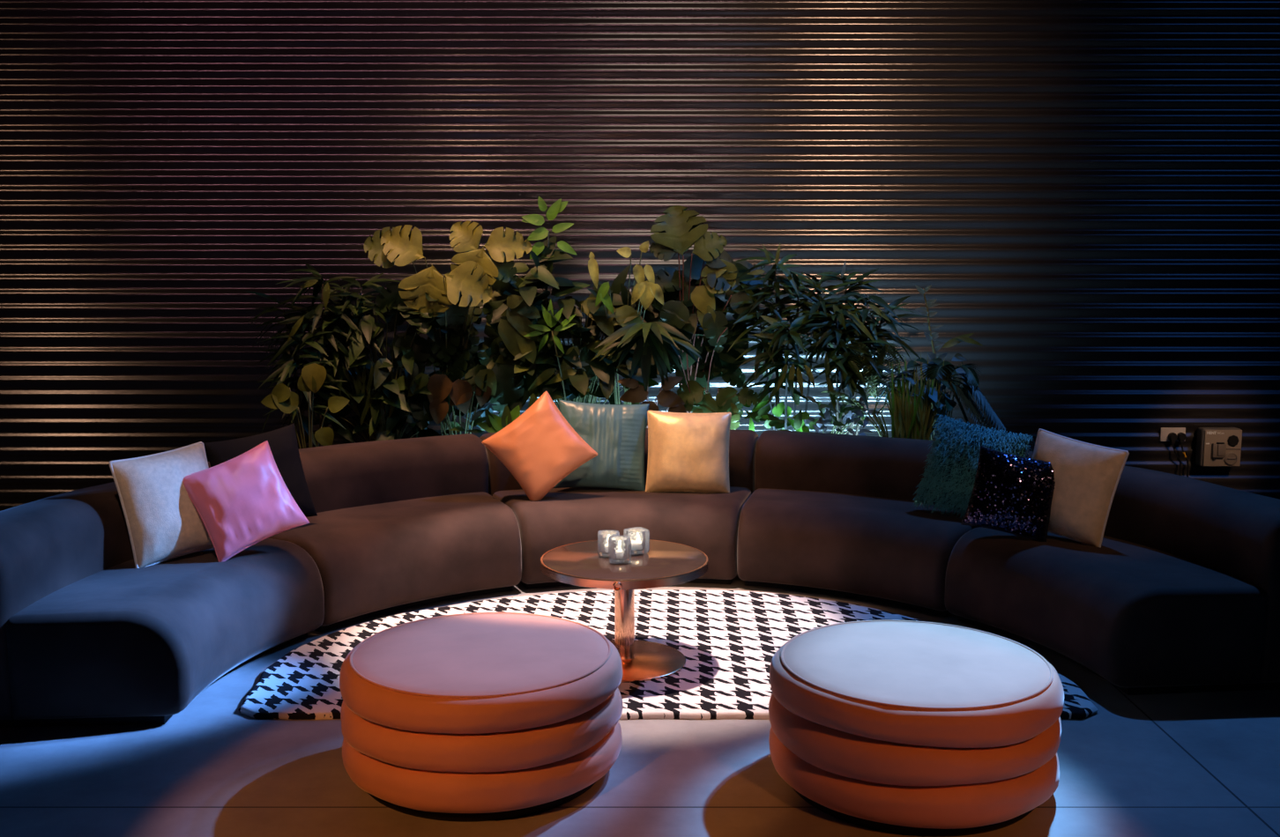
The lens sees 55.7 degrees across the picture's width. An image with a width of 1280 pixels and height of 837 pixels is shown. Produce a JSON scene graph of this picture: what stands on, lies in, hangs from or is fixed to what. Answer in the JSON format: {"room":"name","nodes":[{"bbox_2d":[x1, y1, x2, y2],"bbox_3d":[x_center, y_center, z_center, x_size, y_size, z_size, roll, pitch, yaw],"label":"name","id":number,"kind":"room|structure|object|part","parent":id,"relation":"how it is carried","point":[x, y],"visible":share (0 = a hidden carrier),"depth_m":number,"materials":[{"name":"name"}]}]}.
{"room":"lounge","nodes":[
{"label":"lounge","id":0,"kind":"room"},
{"bbox_2d":[0,0,1279,511],"bbox_3d":[0.000,-1.510,7.116,18.000,4.296,0.132,0,8,0],"label":"wall","id":1,"kind":"structure","parent":0,"point":[1088,191],"depth_m":7.07,"materials":[{"name":"brown wood"}]},
{"bbox_2d":[1160,427,1185,441],"bbox_3d":[3.194,0.096,7.266,0.150,0.084,0.010,0,8,0],"label":"socket plate","id":2,"kind":"object","parent":1,"relation":"attached to","point":[1164,432],"visible":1,"depth_m":7.26,"materials":[{"name":"grey plastic"}]},
{"bbox_2d":[1167,432,1181,476],"bbox_3d":[3.204,0.334,7.277,0.088,0.502,0.032,0,8,0],"label":"plug","id":3,"kind":"object","parent":1,"relation":"attached to","point":[1172,437],"visible":0.82,"depth_m":7.24,"materials":[{"name":"black plastic"}]},
{"bbox_2d":[1176,432,1188,477],"bbox_3d":[3.252,0.334,7.277,0.080,0.502,0.032,0,8,0],"label":"plug","id":4,"kind":"object","parent":1,"relation":"attached to","point":[1181,437],"visible":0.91,"depth_m":7.24,"materials":[{"name":"black plastic"}]},
{"bbox_2d":[1195,427,1242,467],"bbox_3d":[3.452,0.172,7.222,0.235,0.232,0.118,0,8,0],"label":"outlet box","id":5,"kind":"object","parent":1,"relation":"attached to","point":[1216,447],"visible":1,"depth_m":7.19,"materials":[{"name":"grey plastic"}]},
{"bbox_2d":[0,574,1279,836],"bbox_3d":[0.000,1.482,1.360,18.000,0.100,12.300,0,8,0],"label":"floor","id":6,"kind":"structure","parent":0,"point":[1186,764],"depth_m":3.72,"materials":[{"name":"tile"}]},
{"bbox_2d":[0,482,324,728],"bbox_3d":[-1.931,0.642,4.707,1.022,0.673,1.567,2,8,13],"label":"sofa section","id":7,"kind":"object","parent":6,"relation":"on","point":[88,636],"visible":0.77,"depth_m":4.27,"materials":[{"name":"brown fabric"}]},
{"bbox_3d":[-2.198,0.619,4.767,0.475,0.643,1.567,2,8,13],"label":"backrest","id":8,"kind":"part","parent":7,"relation":"part of","materials":[{"name":"brown fabric"}]},
{"bbox_2d":[108,441,214,568],"bbox_3d":[-1.873,0.344,4.841,0.192,0.460,0.434,7,10,41],"label":"cushion","id":9,"kind":"object","parent":7,"relation":"on","point":[163,524],"visible":0.75,"depth_m":4.75,"materials":[{"name":"beige fabric"}]},
{"bbox_2d":[182,440,309,562],"bbox_3d":[-1.601,0.334,4.904,0.456,0.455,0.240,-7,10,-40],"label":"cushion","id":10,"kind":"object","parent":7,"relation":"on","point":[241,502],"visible":1,"depth_m":4.85,"materials":[{"name":"pink fabric"}]},
{"bbox_2d":[203,424,317,517],"bbox_3d":[-1.666,0.272,5.335,0.470,0.459,0.169,-7,10,-43],"label":"cushion","id":11,"kind":"object","parent":7,"relation":"on","point":[283,444],"visible":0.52,"depth_m":5.36,"materials":[{"name":"black fabric"}]},
{"bbox_2d":[260,363,349,448],"bbox_3d":[-1.758,0.221,6.447,0.467,1.043,0.206,0,8,0],"label":"potted plant","id":12,"kind":"object","parent":6,"relation":"on","point":[312,377],"visible":0.62,"depth_m":6.36,"materials":[{"name":"green plant"}]},
{"bbox_3d":[-1.755,0.092,6.411,0.236,0.779,0.048,0,8,0],"label":"stem","id":13,"kind":"part","parent":12,"relation":"part of","materials":[{"name":"yellow"}]},
{"bbox_2d":[243,263,400,448],"bbox_3d":[-1.732,-0.092,6.838,0.889,1.559,0.716,-4,9,-27],"label":"potted plant","id":14,"kind":"object","parent":6,"relation":"on","point":[286,367],"visible":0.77,"depth_m":6.70,"materials":[{"name":"green plant"}]},
{"bbox_3d":[-1.757,-0.167,6.838,0.420,1.183,0.236,-4,9,-28],"label":"stem","id":15,"kind":"part","parent":14,"relation":"part of","materials":[{"name":"green plant"}]},
{"bbox_2d":[207,433,521,632],"bbox_3d":[-1.265,0.495,5.790,1.567,0.675,1.020,-7,10,-40],"label":"sofa section","id":16,"kind":"object","parent":6,"relation":"on","point":[400,524],"visible":0.59,"depth_m":5.67,"materials":[{"name":"brown fabric"}]},
{"bbox_3d":[-1.444,0.453,5.992,1.567,0.645,0.473,-6,10,-40],"label":"backrest","id":17,"kind":"part","parent":16,"relation":"part of","materials":[{"name":"brown fabric"}]},
{"bbox_3d":[-1.152,0.632,5.674,1.349,0.374,0.671,-7,10,-40],"label":"seat","id":18,"kind":"part","parent":16,"relation":"part of","materials":[{"name":"brown fabric"}]},
{"bbox_2d":[299,291,440,445],"bbox_3d":[-1.508,-0.017,6.862,0.862,1.404,0.486,0,8,0],"label":"potted plant","id":19,"kind":"object","parent":6,"relation":"on","point":[368,407],"visible":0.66,"depth_m":6.79,"materials":[{"name":"green plant"}]},
{"bbox_3d":[-1.508,-0.141,6.930,0.591,1.106,0.323,0,8,0],"label":"stem","id":20,"kind":"part","parent":19,"relation":"part of","materials":[{"name":"yellow"}]},
{"bbox_2d":[396,368,496,435],"bbox_3d":[-1.075,0.192,6.908,0.664,0.976,0.250,0,8,0],"label":"potted plant","id":21,"kind":"object","parent":6,"relation":"on","point":[440,386],"visible":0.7,"depth_m":6.76,"materials":[{"name":"green plant"}]},
{"bbox_3d":[-1.058,0.073,6.832,0.402,0.706,0.088,0,8,0],"label":"stem","id":22,"kind":"part","parent":21,"relation":"part of","materials":[{"name":"yellow"}]},
{"bbox_2d":[363,221,532,435],"bbox_3d":[-1.055,-0.201,6.795,0.940,1.786,0.565,0,8,0],"label":"potted plant","id":23,"kind":"object","parent":6,"relation":"on","point":[450,304],"visible":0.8,"depth_m":6.68,"materials":[{"name":"green plant"}]},
{"bbox_3d":[-1.034,-0.256,6.731,0.275,1.385,0.471,-8,11,-44],"label":"stem","id":24,"kind":"part","parent":23,"relation":"part of","materials":[{"name":"yellow"}]},
{"bbox_2d":[339,612,622,822],"bbox_3d":[-0.492,0.907,3.801,0.875,0.389,0.873,-5,9,-32],"label":"ottoman","id":25,"kind":"object","parent":6,"relation":"on","point":[474,717],"visible":1,"depth_m":3.48,"materials":[{"name":"orange leather"}]},
{"bbox_3d":[-0.492,0.723,3.775,0.792,0.017,0.792,-5,9,-32],"label":"panel","id":26,"kind":"part","parent":25,"relation":"part of","materials":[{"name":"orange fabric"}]},
{"bbox_2d":[476,393,536,432],"bbox_3d":[-0.719,0.262,6.893,0.392,0.842,0.192,0,8,0],"label":"potted plant","id":27,"kind":"object","parent":6,"relation":"on","point":[494,424],"visible":0.19,"depth_m":6.77,"materials":[{"name":"green plant"}]},
{"bbox_2d":[498,196,591,400],"bbox_3d":[-0.535,-0.278,6.841,0.454,1.927,0.520,7,11,44],"label":"potted plant","id":28,"kind":"object","parent":6,"relation":"on","point":[512,331],"visible":0.71,"depth_m":6.72,"materials":[{"name":"green plant"}]},
{"bbox_3d":[-0.642,-0.316,6.839,0.329,1.473,0.131,-6,10,-40],"label":"stem","id":29,"kind":"part","parent":28,"relation":"part of","materials":[{"name":"yellow"}]},
{"bbox_2d":[484,250,658,411],"bbox_3d":[-0.418,-0.135,6.866,1.057,1.636,0.502,0,8,0],"label":"potted plant","id":30,"kind":"object","parent":6,"relation":"on","point":[545,378],"visible":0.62,"depth_m":6.77,"materials":[{"name":"green plant"}]},
{"bbox_3d":[-0.374,-0.180,6.905,0.684,1.189,0.364,0,8,0],"label":"stem","id":31,"kind":"part","parent":30,"relation":"part of","materials":[{"name":"green plant"}]},
{"bbox_2d":[561,356,595,402],"bbox_3d":[-0.391,0.161,6.926,0.252,1.034,0.185,5,9,30],"label":"potted plant","id":32,"kind":"object","parent":6,"relation":"on","point":[585,365],"visible":0.21,"depth_m":6.87,"materials":[{"name":"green plant"}]},
{"bbox_3d":[-0.358,0.054,6.926,0.181,0.717,0.018,0,8,0],"label":"stem","id":33,"kind":"part","parent":32,"relation":"part of","materials":[{"name":"green plant"}]},
{"bbox_2d":[479,428,759,588],"bbox_3d":[-0.115,0.433,6.262,1.563,0.672,1.062,0,8,0],"label":"sofa section","id":34,"kind":"object","parent":6,"relation":"on","point":[708,523],"visible":0.44,"depth_m":5.89,"materials":[{"name":"brown fabric"}]},
{"bbox_2d":[481,391,597,501],"bbox_3d":[-0.497,0.147,6.021,0.576,0.558,0.193,-1,8,-9],"label":"cushion","id":35,"kind":"object","parent":34,"relation":"on","point":[539,448],"visible":0.98,"depth_m":5.96,"materials":[{"name":"orange fabric"}]},
{"bbox_2d":[554,399,649,491],"bbox_3d":[-0.196,0.141,6.255,0.491,0.472,0.182,0,8,-1],"label":"cushion","id":36,"kind":"object","parent":34,"relation":"on","point":[616,433],"visible":0.82,"depth_m":6.21,"materials":[{"name":"teal fabric"}]},
{"bbox_3d":[-0.107,0.380,6.544,1.568,0.642,0.475,-1,8,-5],"label":"backrest","id":37,"kind":"part","parent":34,"relation":"part of","materials":[{"name":"brown fabric"}]},
{"bbox_3d":[-0.088,0.574,6.105,1.345,0.373,0.713,0,8,0],"label":"seat","id":38,"kind":"part","parent":34,"relation":"part of","materials":[{"name":"brown fabric"}]},
{"bbox_2d":[645,410,731,493],"bbox_3d":[0.249,0.174,6.221,0.440,0.422,0.190,0,8,3],"label":"cushion","id":39,"kind":"object","parent":34,"relation":"on","point":[688,452],"visible":1,"depth_m":6.16,"materials":[{"name":"beige leather"}]},
{"bbox_2d":[576,240,664,404],"bbox_3d":[-0.071,-0.157,6.869,0.580,1.679,0.450,0,8,0],"label":"potted plant","id":40,"kind":"object","parent":6,"relation":"on","point":[647,291],"visible":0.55,"depth_m":6.59,"materials":[{"name":"green plant"}]},
{"bbox_3d":[-0.098,-0.252,6.804,0.335,1.356,0.318,0,8,0],"label":"stem","id":41,"kind":"part","parent":40,"relation":"part of","materials":[{"name":"green plant"}]},
{"bbox_2d":[591,321,701,428],"bbox_3d":[0.002,0.090,6.669,0.590,1.243,0.598,-5,9,-35],"label":"potted plant","id":42,"kind":"object","parent":6,"relation":"on","point":[656,338],"visible":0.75,"depth_m":6.64,"materials":[{"name":"green plant"}]},
{"bbox_3d":[0.081,-0.041,6.784,0.200,0.945,0.185,4,8,24],"label":"stem","id":43,"kind":"part","parent":42,"relation":"part of","materials":[{"name":"green plant"}]},
{"bbox_2d":[238,589,1098,720],"bbox_3d":[0.089,0.930,4.990,3.078,0.025,1.577,0,8,0],"label":"rug","id":44,"kind":"object","parent":6,"relation":"on","point":[728,641],"visible":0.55,"depth_m":4.93,"materials":[{"name":"multicoloured carpet"}]},
{"bbox_2d":[540,539,708,682],"bbox_3d":[-0.060,0.746,4.712,0.652,0.414,0.661,0,8,0],"label":"coffee table","id":45,"kind":"object","parent":44,"relation":"on","point":[666,563],"visible":0.78,"depth_m":4.64,"materials":[{"name":"orange metal"}]},
{"bbox_2d":[597,530,619,558],"bbox_3d":[-0.122,0.489,4.722,0.086,0.092,0.086,0,8,-3],"label":"candle holder","id":46,"kind":"object","parent":45,"relation":"on","point":[603,536],"visible":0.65,"depth_m":4.68,"materials":[{"name":"clear glass"}]},
{"bbox_2d":[608,535,631,564],"bbox_3d":[-0.078,0.501,4.628,0.086,0.092,0.086,-1,8,-6],"label":"candle holder","id":47,"kind":"object","parent":45,"relation":"on","point":[619,546],"visible":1,"depth_m":4.59,"materials":[{"name":"clear glass"}]},
{"bbox_2d":[623,527,649,555],"bbox_3d":[-0.014,0.483,4.767,0.086,0.092,0.086,-5,9,-31],"label":"candle holder","id":48,"kind":"object","parent":45,"relation":"on","point":[639,537],"visible":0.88,"depth_m":4.73,"materials":[{"name":"clear glass"}]},
{"bbox_2d":[629,205,763,413],"bbox_3d":[0.319,-0.258,6.897,0.792,1.871,0.414,0,8,0],"label":"potted plant","id":49,"kind":"object","parent":6,"relation":"on","point":[695,312],"visible":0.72,"depth_m":6.71,"materials":[{"name":"green plant"}]},
{"bbox_3d":[0.359,-0.262,6.863,0.298,1.361,0.238,0,8,0],"label":"stem","id":50,"kind":"part","parent":49,"relation":"part of","materials":[{"name":"green plant"}]},
{"bbox_2d":[677,327,761,430],"bbox_3d":[0.424,0.071,6.901,0.524,1.219,0.265,0,8,0],"label":"potted plant","id":51,"kind":"object","parent":6,"relation":"on","point":[692,395],"visible":0.47,"depth_m":6.82,"materials":[{"name":"green plant"}]},
{"bbox_3d":[0.353,-0.054,6.841,0.381,0.955,0.179,0,8,0],"label":"stem","id":52,"kind":"part","parent":51,"relation":"part of","materials":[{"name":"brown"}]},
{"bbox_2d":[721,243,863,431],"bbox_3d":[0.815,-0.149,6.832,0.664,1.673,0.800,7,10,40],"label":"potted plant","id":53,"kind":"object","parent":6,"relation":"on","point":[770,350],"visible":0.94,"depth_m":6.70,"materials":[{"name":"green plant"}]},
{"bbox_3d":[0.827,-0.208,6.826,0.224,1.265,0.329,6,10,38],"label":"stem","id":54,"kind":"part","parent":53,"relation":"part of","materials":[{"name":"green plant"}]},
{"bbox_2d":[743,386,881,436],"bbox_3d":[0.938,0.249,6.871,0.841,0.875,0.224,0,8,3],"label":"potted plant","id":55,"kind":"object","parent":6,"relation":"on","point":[849,417],"visible":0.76,"depth_m":6.84,"materials":[{"name":"green plant"}]},
{"bbox_3d":[1.148,0.172,6.880,0.236,0.496,0.016,0,8,0],"label":"stem","id":56,"kind":"part","parent":55,"relation":"part of","materials":[{"name":"green plant"}]},
{"bbox_2d":[780,261,932,435],"bbox_3d":[1.223,-0.100,6.830,0.827,1.577,0.616,-3,8,-23],"label":"potted plant","id":57,"kind":"object","parent":6,"relation":"on","point":[856,327],"visible":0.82,"depth_m":6.71,"materials":[{"name":"green plant"}]},
{"bbox_3d":[1.181,-0.159,6.839,0.339,1.165,0.195,-7,11,-44],"label":"stem","id":58,"kind":"part","parent":57,"relation":"part of","materials":[{"name":"green plant"}]},
{"bbox_2d":[820,342,932,437],"bbox_3d":[1.314,0.136,6.746,0.622,1.132,0.291,0,8,0],"label":"potted plant","id":59,"kind":"object","parent":6,"relation":"on","point":[872,378],"visible":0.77,"depth_m":6.68,"materials":[{"name":"green plant"}]},
{"bbox_3d":[1.321,0.012,6.726,0.565,0.852,0.121,0,8,0],"label":"stem","id":60,"kind":"part","parent":59,"relation":"part of","materials":[{"name":"green plant"}]},
{"bbox_2d":[736,430,1033,617],"bbox_3d":[1.160,0.470,5.983,1.568,0.673,1.020,5,9,31],"label":"sofa section","id":61,"kind":"object","parent":6,"relation":"on","point":[831,514],"visible":0.77,"depth_m":5.79,"materials":[{"name":"brown fabric"}]},
{"bbox_3d":[1.068,0.608,5.851,1.349,0.375,0.669,5,9,31],"label":"seat","id":62,"kind":"part","parent":61,"relation":"part of","materials":[{"name":"brown fabric"}]},
{"bbox_3d":[1.301,0.424,6.212,1.568,0.643,0.475,5,9,31],"label":"backrest","id":63,"kind":"part","parent":61,"relation":"part of","materials":[{"name":"brown fabric"}]},
{"bbox_2d":[911,414,1034,519],"bbox_3d":[1.535,0.256,5.600,0.531,0.515,0.262,6,10,37],"label":"cushion","id":64,"kind":"object","parent":61,"relation":"on","point":[948,483],"visible":0.67,"depth_m":5.58,"materials":[{"name":"teal fabric"}]},
{"bbox_2d":[885,353,945,440],"bbox_3d":[1.497,0.168,6.668,0.346,1.089,0.287,2,8,16],"label":"potted plant","id":65,"kind":"object","parent":6,"relation":"on","point":[908,420],"visible":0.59,"depth_m":6.59,"materials":[{"name":"green plant"}]},
{"bbox_2d":[768,620,1064,836],"bbox_3d":[0.833,0.919,3.711,0.872,0.389,0.874,1,8,7],"label":"ottoman","id":66,"kind":"object","parent":6,"relation":"on","point":[901,727],"visible":1,"depth_m":3.39,"materials":[{"name":"orange"}]},
{"bbox_3d":[0.832,0.735,3.686,0.792,0.017,0.792,1,8,7],"label":"panel","id":67,"kind":"part","parent":66,"relation":"part of","materials":[{"name":"white fabric"}]},
{"bbox_2d":[907,284,982,440],"bbox_3d":[1.673,-0.018,6.751,0.391,1.435,0.446,3,8,22],"label":"potted plant","id":68,"kind":"object","parent":6,"relation":"on","point":[945,400],"visible":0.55,"depth_m":6.76,"materials":[{"name":"green plant"}]},
{"bbox_3d":[1.684,-0.143,6.797,0.253,1.152,0.347,2,8,14],"label":"stem","id":69,"kind":"part","parent":68,"relation":"part of","materials":[{"name":"green plant"}]},
{"bbox_2d":[917,364,1005,432],"bbox_3d":[1.731,0.223,6.468,0.494,1.034,0.257,-2,8,-18],"label":"potted plant","id":70,"kind":"object","parent":6,"relation":"on","point":[971,379],"visible":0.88,"depth_m":6.39,"materials":[{"name":"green plant"}]},
{"bbox_2d":[944,465,1279,695],"bbox_3d":[1.990,0.600,5.018,1.019,0.672,1.566,-3,8,-23],"label":"sofa section","id":71,"kind":"object","parent":6,"relation":"on","point":[1180,592],"visible":0.83,"depth_m":4.63,"materials":[{"name":"brown fabric"}]},
{"bbox_2d":[960,445,1055,542],"bbox_3d":[1.601,0.325,5.207,0.409,0.387,0.189,3,8,23],"label":"cushion","id":72,"kind":"object","parent":71,"relation":"on","point":[1011,494],"visible":1,"depth_m":5.15,"materials":[{"name":"black fabric"}]},
{"bbox_2d":[1031,428,1129,547],"bbox_3d":[1.826,0.296,5.162,0.197,0.466,0.455,-7,10,-41],"label":"cushion","id":73,"kind":"object","parent":71,"relation":"on","point":[1087,476],"visible":0.79,"depth_m":5.06,"materials":[{"name":"beige fabric"}]},
{"bbox_3d":[1.831,0.727,4.968,0.674,0.374,1.349,-3,8,-23],"label":"seat","id":74,"kind":"part","parent":71,"relation":"part of","materials":[{"name":"brown fabric"}]},
{"bbox_3d":[2.242,0.571,5.122,0.472,0.642,1.566,-3,8,-22],"label":"backrest","id":75,"kind":"part","parent":71,"relation":"part of","materials":[{"name":"brown fabric"}]}
]}

